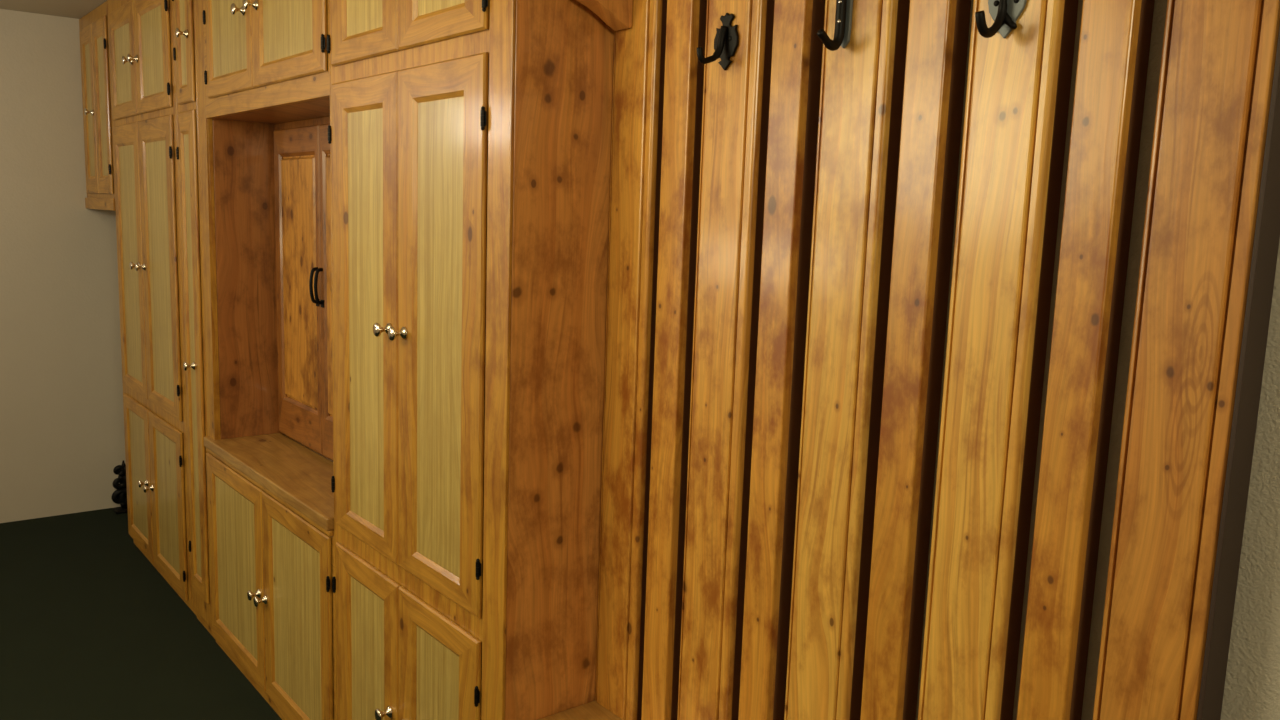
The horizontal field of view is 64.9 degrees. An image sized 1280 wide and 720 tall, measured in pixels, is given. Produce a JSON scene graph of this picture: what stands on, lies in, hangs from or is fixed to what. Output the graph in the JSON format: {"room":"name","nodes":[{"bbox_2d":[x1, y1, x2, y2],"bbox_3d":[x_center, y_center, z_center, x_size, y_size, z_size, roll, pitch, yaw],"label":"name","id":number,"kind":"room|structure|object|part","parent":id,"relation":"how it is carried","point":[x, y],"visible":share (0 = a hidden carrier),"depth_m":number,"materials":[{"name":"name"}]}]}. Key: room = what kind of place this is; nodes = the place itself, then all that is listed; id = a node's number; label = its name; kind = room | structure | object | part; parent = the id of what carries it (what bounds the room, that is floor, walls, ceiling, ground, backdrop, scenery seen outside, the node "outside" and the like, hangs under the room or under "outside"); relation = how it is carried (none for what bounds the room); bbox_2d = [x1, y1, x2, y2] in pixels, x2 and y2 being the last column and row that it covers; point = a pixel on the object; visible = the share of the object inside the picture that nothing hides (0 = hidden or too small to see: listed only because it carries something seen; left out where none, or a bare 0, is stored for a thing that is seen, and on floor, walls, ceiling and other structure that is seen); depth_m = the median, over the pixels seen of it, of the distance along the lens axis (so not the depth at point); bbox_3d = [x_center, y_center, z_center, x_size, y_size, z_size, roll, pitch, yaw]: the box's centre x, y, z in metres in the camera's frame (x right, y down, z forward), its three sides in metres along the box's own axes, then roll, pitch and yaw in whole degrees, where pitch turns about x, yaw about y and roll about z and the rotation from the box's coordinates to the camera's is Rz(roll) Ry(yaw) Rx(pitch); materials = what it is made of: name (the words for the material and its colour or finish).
{"room":"mudroom","nodes":[
{"label":"mudroom","id":0,"kind":"room"},
{"bbox_2d":[0,0,106,18],"bbox_3d":[-1.288,-1.090,1.117,3.167,0.100,7.615,-5,10,-38],"label":"ceiling","id":1,"kind":"structure","parent":0,"point":[76,9],"depth_m":4.46,"materials":[{"name":"paint"}]},
{"bbox_2d":[0,9,125,522],"bbox_3d":[-3.667,-0.357,4.195,3.167,2.386,0.100,-5,10,-38],"label":"wall","id":2,"kind":"structure","parent":0,"point":[62,435],"depth_m":4.81,"materials":[{"name":"beige paint"}]},
{"bbox_2d":[0,507,281,719],"bbox_3d":[-1.371,1.369,1.471,3.167,0.100,7.615,-5,10,-38],"label":"floor","id":3,"kind":"structure","parent":0,"point":[90,629],"depth_m":3.59,"materials":[{"name":"green carpet"}]},
{"bbox_2d":[112,460,127,513],"bbox_3d":[-2.586,0.631,5.046,0.120,0.262,0.080,-5,10,-38],"label":"ornament","id":4,"kind":"object","parent":3,"relation":"on","point":[119,496],"visible":0.68,"depth_m":5.02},
{"bbox_3d":[-2.586,0.625,5.045,0.025,0.250,0.026,-5,10,-38],"label":"stem","id":5,"kind":"part","parent":4,"relation":"part of","materials":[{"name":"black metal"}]},
{"bbox_2d":[107,0,196,615],"bbox_3d":[-1.886,-0.280,4.090,0.309,2.384,1.044,-5,10,-38],"label":"tall cabinet","id":6,"kind":"object","parent":3,"relation":"on","point":[141,33],"visible":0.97,"depth_m":3.94,"materials":[{"name":"brown wood"}]},
{"bbox_3d":[-2.098,-1.200,4.087,0.001,0.302,0.297,-5,10,-38],"label":"panel","id":7,"kind":"part","parent":6,"relation":"part of","materials":[{"name":"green wood"}]},
{"bbox_3d":[-2.097,-1.206,4.079,0.008,0.435,0.452,-5,10,-38],"label":"door","id":8,"kind":"part","parent":6,"relation":"part of","materials":[{"name":"brown wood"}]},
{"bbox_3d":[-2.002,-1.168,3.927,0.036,0.032,0.033,-5,10,-38],"label":"knob","id":9,"kind":"part","parent":6,"relation":"part of","materials":[{"name":"silver metal"}]},
{"bbox_3d":[-2.124,-0.416,4.193,0.008,1.109,0.452,-5,10,-38],"label":"door","id":10,"kind":"part","parent":6,"relation":"part of","materials":[{"name":"brown wood"}]},
{"bbox_3d":[-2.125,-0.401,4.202,0.001,0.971,0.297,-5,10,-38],"label":"panel","id":11,"kind":"part","parent":6,"relation":"part of","materials":[{"name":"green wood"}]},
{"bbox_3d":[-1.946,-1.156,3.857,0.036,0.032,0.033,-5,10,-38],"label":"knob","id":12,"kind":"part","parent":6,"relation":"part of","materials":[{"name":"silver metal"}]},
{"bbox_3d":[-2.028,-0.379,4.040,0.036,0.032,0.033,-5,10,-38],"label":"knob","id":13,"kind":"part","parent":6,"relation":"part of","materials":[{"name":"silver metal"}]},
{"bbox_3d":[-2.155,0.496,4.324,0.008,0.647,0.452,-5,10,-38],"label":"door","id":14,"kind":"part","parent":6,"relation":"part of","materials":[{"name":"brown wood"}]},
{"bbox_3d":[-2.155,0.492,4.330,0.001,0.522,0.297,-5,10,-38],"label":"panel","id":15,"kind":"part","parent":6,"relation":"part of","materials":[{"name":"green wood"}]},
{"bbox_3d":[-1.972,-0.367,3.971,0.036,0.032,0.033,-5,10,-38],"label":"knob","id":16,"kind":"part","parent":6,"relation":"part of","materials":[{"name":"silver metal"}]},
{"bbox_3d":[-2.058,0.511,4.168,0.036,0.032,0.033,-5,10,-38],"label":"knob","id":17,"kind":"part","parent":6,"relation":"part of","materials":[{"name":"silver metal"}]},
{"bbox_3d":[-2.002,0.523,4.099,0.036,0.032,0.033,-5,10,-38],"label":"knob","id":18,"kind":"part","parent":6,"relation":"part of","materials":[{"name":"silver metal"}]},
{"bbox_3d":[-1.803,-1.144,3.714,0.008,0.435,0.488,-5,10,-38],"label":"door","id":19,"kind":"part","parent":6,"relation":"part of","materials":[{"name":"brown wood"}]},
{"bbox_3d":[-1.799,-1.136,3.716,0.001,0.302,0.327,-5,10,-38],"label":"panel","id":20,"kind":"part","parent":6,"relation":"part of","materials":[{"name":"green wood"}]},
{"bbox_3d":[-1.830,-0.353,3.828,0.008,1.109,0.488,-5,10,-38],"label":"door","id":21,"kind":"part","parent":6,"relation":"part of","materials":[{"name":"brown wood"}]},
{"bbox_3d":[-1.826,-0.337,3.831,0.001,0.971,0.327,-5,10,-38],"label":"panel","id":22,"kind":"part","parent":6,"relation":"part of","materials":[{"name":"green wood"}]},
{"bbox_3d":[-1.857,0.555,3.959,0.001,0.522,0.327,-5,10,-38],"label":"panel","id":23,"kind":"part","parent":6,"relation":"part of","materials":[{"name":"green wood"}]},
{"bbox_3d":[-1.861,0.559,3.959,0.008,0.647,0.488,-5,10,-38],"label":"door","id":24,"kind":"part","parent":6,"relation":"part of","materials":[{"name":"brown wood"}]},
{"bbox_2d":[172,0,215,639],"bbox_3d":[-1.482,-0.194,3.590,0.309,2.384,0.250,-5,10,-38],"label":"tall cabinet","id":25,"kind":"object","parent":3,"relation":"on","point":[184,51],"visible":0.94,"depth_m":3.49,"materials":[{"name":"brown wood"}]},
{"bbox_3d":[-1.511,-1.077,3.317,0.036,0.032,0.033,-5,10,-38],"label":"knob","id":26,"kind":"part","parent":25,"relation":"part of","materials":[{"name":"silver metal"}]},
{"bbox_3d":[-1.536,-1.080,3.390,0.001,0.302,0.082,-5,10,-38],"label":"panel","id":27,"kind":"part","parent":25,"relation":"part of","materials":[{"name":"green wood"}]},
{"bbox_3d":[-1.530,-1.086,3.375,0.008,0.435,0.190,-5,10,-38],"label":"door","id":28,"kind":"part","parent":25,"relation":"part of","materials":[{"name":"brown wood"}]},
{"bbox_3d":[-1.567,0.021,3.498,0.036,0.032,0.033,-5,10,-38],"label":"knob","id":29,"kind":"part","parent":25,"relation":"part of","materials":[{"name":"silver metal"}]},
{"bbox_3d":[-1.573,0.008,3.547,0.001,1.576,0.082,-5,10,-38],"label":"panel","id":30,"kind":"part","parent":25,"relation":"part of","materials":[{"name":"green wood"}]},
{"bbox_3d":[-1.567,0.006,3.532,0.008,1.718,0.190,-5,10,-38],"label":"door","id":31,"kind":"part","parent":25,"relation":"part of","materials":[{"name":"brown wood"}]},
{"bbox_2d":[195,0,336,719],"bbox_3d":[-1.047,-0.102,3.049,0.309,2.385,1.144,-5,10,-38],"label":"tall cabinet","id":32,"kind":"object","parent":3,"relation":"on","point":[263,67],"visible":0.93,"depth_m":3.20,"materials":[{"name":"brown wood"}]},
{"bbox_3d":[-1.229,-1.014,3.008,0.001,0.305,0.342,-5,10,-38],"label":"panel","id":33,"kind":"part","parent":32,"relation":"part of","materials":[{"name":"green wood"}]},
{"bbox_3d":[-1.229,-1.020,3.002,0.008,0.438,0.438,-5,10,-38],"label":"door","id":34,"kind":"part","parent":32,"relation":"part of","materials":[{"name":"brown wood"}]},
{"bbox_3d":[-1.327,0.674,3.297,0.008,0.643,0.574,-5,10,-38],"label":"door","id":35,"kind":"part","parent":32,"relation":"part of","materials":[{"name":"brown wood"}]},
{"bbox_3d":[-1.323,0.674,3.298,0.001,0.514,0.422,-5,10,-38],"label":"panel","id":36,"kind":"part","parent":32,"relation":"part of","materials":[{"name":"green wood"}]},
{"bbox_3d":[-1.143,-0.996,2.860,0.036,0.032,0.033,-5,10,-38],"label":"knob","id":37,"kind":"part","parent":32,"relation":"part of","materials":[{"name":"silver metal"}]},
{"bbox_3d":[-1.075,-0.981,2.775,0.036,0.032,0.033,-5,10,-38],"label":"knob","id":38,"kind":"part","parent":32,"relation":"part of","materials":[{"name":"silver metal"}]},
{"bbox_3d":[-1.184,0.719,3.085,0.036,0.032,0.033,-5,10,-38],"label":"knob","id":39,"kind":"part","parent":32,"relation":"part of","materials":[{"name":"silver metal"}]},
{"bbox_3d":[-1.146,0.727,3.038,0.036,0.032,0.033,-5,10,-38],"label":"knob","id":40,"kind":"part","parent":32,"relation":"part of","materials":[{"name":"silver metal"}]},
{"bbox_3d":[-1.146,0.377,3.040,0.012,0.016,1.111,-5,10,-38],"label":"ledge moulding","id":41,"kind":"part","parent":32,"relation":"part of","materials":[{"name":"brown wood"}]},
{"bbox_3d":[-0.922,-0.949,2.628,0.001,0.305,0.377,-5,10,-38],"label":"panel","id":42,"kind":"part","parent":32,"relation":"part of","materials":[{"name":"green wood"}]},
{"bbox_3d":[-0.924,-0.956,2.624,0.008,0.438,0.534,-5,10,-38],"label":"door","id":43,"kind":"part","parent":32,"relation":"part of","materials":[{"name":"brown wood"}]},
{"bbox_3d":[-0.980,0.747,2.872,0.001,0.514,0.387,-5,10,-38],"label":"panel","id":44,"kind":"part","parent":32,"relation":"part of","materials":[{"name":"green wood"}]},
{"bbox_3d":[-0.983,0.747,2.870,0.008,0.643,0.526,-5,10,-38],"label":"door","id":45,"kind":"part","parent":32,"relation":"part of","materials":[{"name":"brown wood"}]},
{"bbox_2d":[274,125,322,453],"bbox_3d":[-1.113,-0.234,3.289,0.018,1.028,0.400,-5,10,-38],"label":"shutter","id":46,"kind":"object","parent":32,"relation":"hanging from","point":[297,148],"depth_m":3.27,"materials":[{"name":"orange wood"}]},
{"bbox_3d":[-1.106,-0.255,3.279,0.017,0.809,0.307,-5,10,-38],"label":"panel","id":47,"kind":"part","parent":32,"relation":"part of","materials":[{"name":"brown wood"}]},
{"bbox_3d":[-1.015,-0.228,3.131,0.029,0.122,0.024,-5,10,-38],"label":"pull handle","id":48,"kind":"part","parent":32,"relation":"part of","materials":[{"name":"black metal"}]},
{"bbox_3d":[-0.991,-0.223,3.102,0.029,0.122,0.024,-5,10,-38],"label":"pull handle","id":49,"kind":"part","parent":32,"relation":"part of","materials":[{"name":"black metal"}]},
{"bbox_2d":[319,123,332,459],"bbox_3d":[-0.803,-0.168,2.905,0.018,1.028,0.588,-5,10,-38],"label":"shutter","id":50,"kind":"object","parent":32,"relation":"hanging from","point":[325,276],"depth_m":3.10,"materials":[{"name":"orange wood"}]},
{"bbox_3d":[-0.809,-0.192,2.911,0.017,0.809,0.492,-5,10,-38],"label":"panel","id":51,"kind":"part","parent":32,"relation":"part of","materials":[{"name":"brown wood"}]},
{"bbox_2d":[327,0,614,719],"bbox_3d":[-0.425,0.030,2.277,0.309,2.384,0.854,-5,10,-38],"label":"tall cabinet","id":52,"kind":"object","parent":3,"relation":"on","point":[470,140],"visible":0.99,"depth_m":2.02,"materials":[{"name":"brown wood"}]},
{"bbox_3d":[-0.615,-0.886,2.247,0.001,0.299,0.204,-5,10,-38],"label":"panel","id":53,"kind":"part","parent":52,"relation":"part of","materials":[{"name":"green wood"}]},
{"bbox_3d":[-0.645,-0.098,2.358,0.008,1.096,0.366,-5,10,-38],"label":"door","id":54,"kind":"part","parent":52,"relation":"part of","materials":[{"name":"brown wood"}]},
{"bbox_3d":[-0.642,-0.090,2.361,0.001,0.969,0.204,-5,10,-38],"label":"panel","id":55,"kind":"part","parent":52,"relation":"part of","materials":[{"name":"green wood"}]},
{"bbox_3d":[-0.618,-0.894,2.244,0.008,0.431,0.366,-5,10,-38],"label":"door","id":56,"kind":"part","parent":52,"relation":"part of","materials":[{"name":"brown wood"}]},
{"bbox_3d":[-0.673,0.811,2.491,0.001,0.514,0.204,-5,10,-38],"label":"panel","id":57,"kind":"part","parent":52,"relation":"part of","materials":[{"name":"green wood"}]},
{"bbox_3d":[-0.676,0.811,2.489,0.008,0.645,0.366,-5,10,-38],"label":"door","id":58,"kind":"part","parent":52,"relation":"part of","materials":[{"name":"brown wood"}]},
{"bbox_3d":[-0.572,-0.068,2.233,0.036,0.032,0.033,-5,10,-38],"label":"knob","id":59,"kind":"part","parent":52,"relation":"part of","materials":[{"name":"silver metal"}]},
{"bbox_3d":[-0.602,0.831,2.362,0.036,0.032,0.033,-5,10,-38],"label":"knob","id":60,"kind":"part","parent":52,"relation":"part of","materials":[{"name":"silver metal"}]},
{"bbox_3d":[-0.525,-0.058,2.174,0.036,0.032,0.033,-5,10,-38],"label":"knob","id":61,"kind":"part","parent":52,"relation":"part of","materials":[{"name":"silver metal"}]},
{"bbox_3d":[-0.445,0.859,2.208,0.001,0.514,0.202,-5,10,-38],"label":"panel","id":62,"kind":"part","parent":52,"relation":"part of","materials":[{"name":"green wood"}]},
{"bbox_3d":[-0.446,0.860,2.204,0.008,0.645,0.366,-5,10,-38],"label":"door","id":63,"kind":"part","parent":52,"relation":"part of","materials":[{"name":"brown wood"}]},
{"bbox_3d":[-0.415,-0.042,2.079,0.001,0.969,0.202,-5,10,-38],"label":"panel","id":64,"kind":"part","parent":52,"relation":"part of","materials":[{"name":"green wood"}]},
{"bbox_3d":[-0.388,-0.838,1.964,0.001,0.299,0.202,-5,10,-38],"label":"panel","id":65,"kind":"part","parent":52,"relation":"part of","materials":[{"name":"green wood"}]},
{"bbox_3d":[-0.416,-0.049,2.073,0.008,1.096,0.366,-5,10,-38],"label":"door","id":66,"kind":"part","parent":52,"relation":"part of","materials":[{"name":"brown wood"}]},
{"bbox_3d":[-0.389,-0.845,1.959,0.008,0.431,0.366,-5,10,-38],"label":"door","id":67,"kind":"part","parent":52,"relation":"part of","materials":[{"name":"brown wood"}]},
{"bbox_3d":[-0.147,0.084,1.970,0.262,2.384,0.020,-5,10,-38],"label":"panel","id":68,"kind":"part","parent":52,"relation":"part of","materials":[{"name":"brown wood"}]},
{"bbox_2d":[538,700,621,719],"bbox_3d":[0.182,1.067,1.637,0.218,0.555,1.159,-5,10,-38],"label":"bench","id":69,"kind":"object","parent":3,"relation":"on","point":[593,710],"visible":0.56,"depth_m":2.04,"materials":[{"name":"brown wood"}]},
{"bbox_2d":[284,0,1279,719],"bbox_3d":[-0.130,0.044,2.244,0.100,2.386,7.415,-5,10,-38],"label":"wall","id":70,"kind":"structure","parent":0,"point":[1252,680],"depth_m":1.17,"materials":[{"name":"grey paint"}]},
{"bbox_2d":[79,1,115,210],"bbox_3d":[-2.380,-1.134,4.628,0.309,0.881,0.620,-5,10,-38],"label":"upper cabinet","id":71,"kind":"object","parent":70,"relation":"attached to","point":[93,27],"visible":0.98,"depth_m":4.50,"materials":[{"name":"brown wood"}]},
{"bbox_3d":[-2.541,-1.149,4.646,0.008,0.750,0.273,-5,10,-38],"label":"door","id":72,"kind":"part","parent":71,"relation":"part of","materials":[{"name":"brown wood"}]},
{"bbox_3d":[-2.494,-1.121,4.553,0.036,0.032,0.033,-5,10,-38],"label":"knob","id":73,"kind":"part","parent":71,"relation":"part of","materials":[{"name":"silver metal"}]},
{"bbox_3d":[-2.538,-1.151,4.647,0.001,0.597,0.137,-5,10,-38],"label":"panel","id":74,"kind":"part","parent":71,"relation":"part of","materials":[{"name":"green wood"}]},
{"bbox_3d":[-2.481,-0.717,4.618,0.008,0.052,0.620,-5,10,-38],"label":"rail","id":75,"kind":"part","parent":71,"relation":"part of","materials":[{"name":"brown wood"}]},
{"bbox_3d":[-2.369,-1.112,4.432,0.008,0.750,0.273,-5,10,-38],"label":"door","id":76,"kind":"part","parent":71,"relation":"part of","materials":[{"name":"brown wood"}]},
{"bbox_3d":[-2.364,-1.114,4.431,0.001,0.597,0.147,-5,10,-38],"label":"panel","id":77,"kind":"part","parent":71,"relation":"part of","materials":[{"name":"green wood"}]},
{"bbox_2d":[595,0,1279,719],"bbox_3d":[0.314,-0.120,1.541,0.056,1.828,1.158,-5,10,-38],"label":"panelling","id":78,"kind":"object","parent":70,"relation":"attached to","point":[781,219],"visible":1,"depth_m":1.41,"materials":[{"name":"brown wood"}]},
{"bbox_2d":[576,0,632,30],"bbox_3d":[-0.097,-0.689,1.812,0.181,0.159,0.045,-5,10,-38],"label":"bracket","id":79,"kind":"object","parent":78,"relation":"attached to","point":[617,14],"visible":1,"depth_m":1.84,"materials":[{"name":"brown wood"}]},
{"bbox_2d":[697,13,738,69],"bbox_3d":[0.119,-0.526,1.649,0.066,0.092,0.055,-5,10,-38],"label":"coat hook","id":80,"kind":"object","parent":78,"relation":"attached to","point":[726,41],"visible":1,"depth_m":1.66,"materials":[{"name":"black metal"}]},
{"bbox_3d":[0.118,-0.517,1.649,0.063,0.065,0.012,-5,10,-38],"label":"hook arm","id":81,"kind":"part","parent":80,"relation":"part of","materials":[{"name":"black metal"}]},
{"bbox_3d":[0.143,-0.528,1.668,0.006,0.092,0.055,-5,10,-38],"label":"plate","id":82,"kind":"part","parent":80,"relation":"part of","materials":[{"name":"black metal"}]},
{"bbox_2d":[817,0,852,50],"bbox_3d":[0.280,-0.518,1.452,0.059,0.138,0.022,-5,10,-38],"label":"coat hook","id":83,"kind":"object","parent":78,"relation":"attached to","point":[844,8],"visible":1,"depth_m":1.46,"materials":[{"name":"grey metal"}]},
{"bbox_3d":[0.301,-0.523,1.468,0.006,0.132,0.022,-5,10,-38],"label":"plate","id":84,"kind":"part","parent":83,"relation":"part of","materials":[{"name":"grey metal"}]},
{"bbox_2d":[975,0,1026,38],"bbox_3d":[0.441,-0.462,1.250,0.065,0.121,0.054,-5,10,-38],"label":"coat hook","id":85,"kind":"object","parent":78,"relation":"attached to","point":[1005,14],"visible":1,"depth_m":1.26,"materials":[{"name":"grey metal"}]}
]}

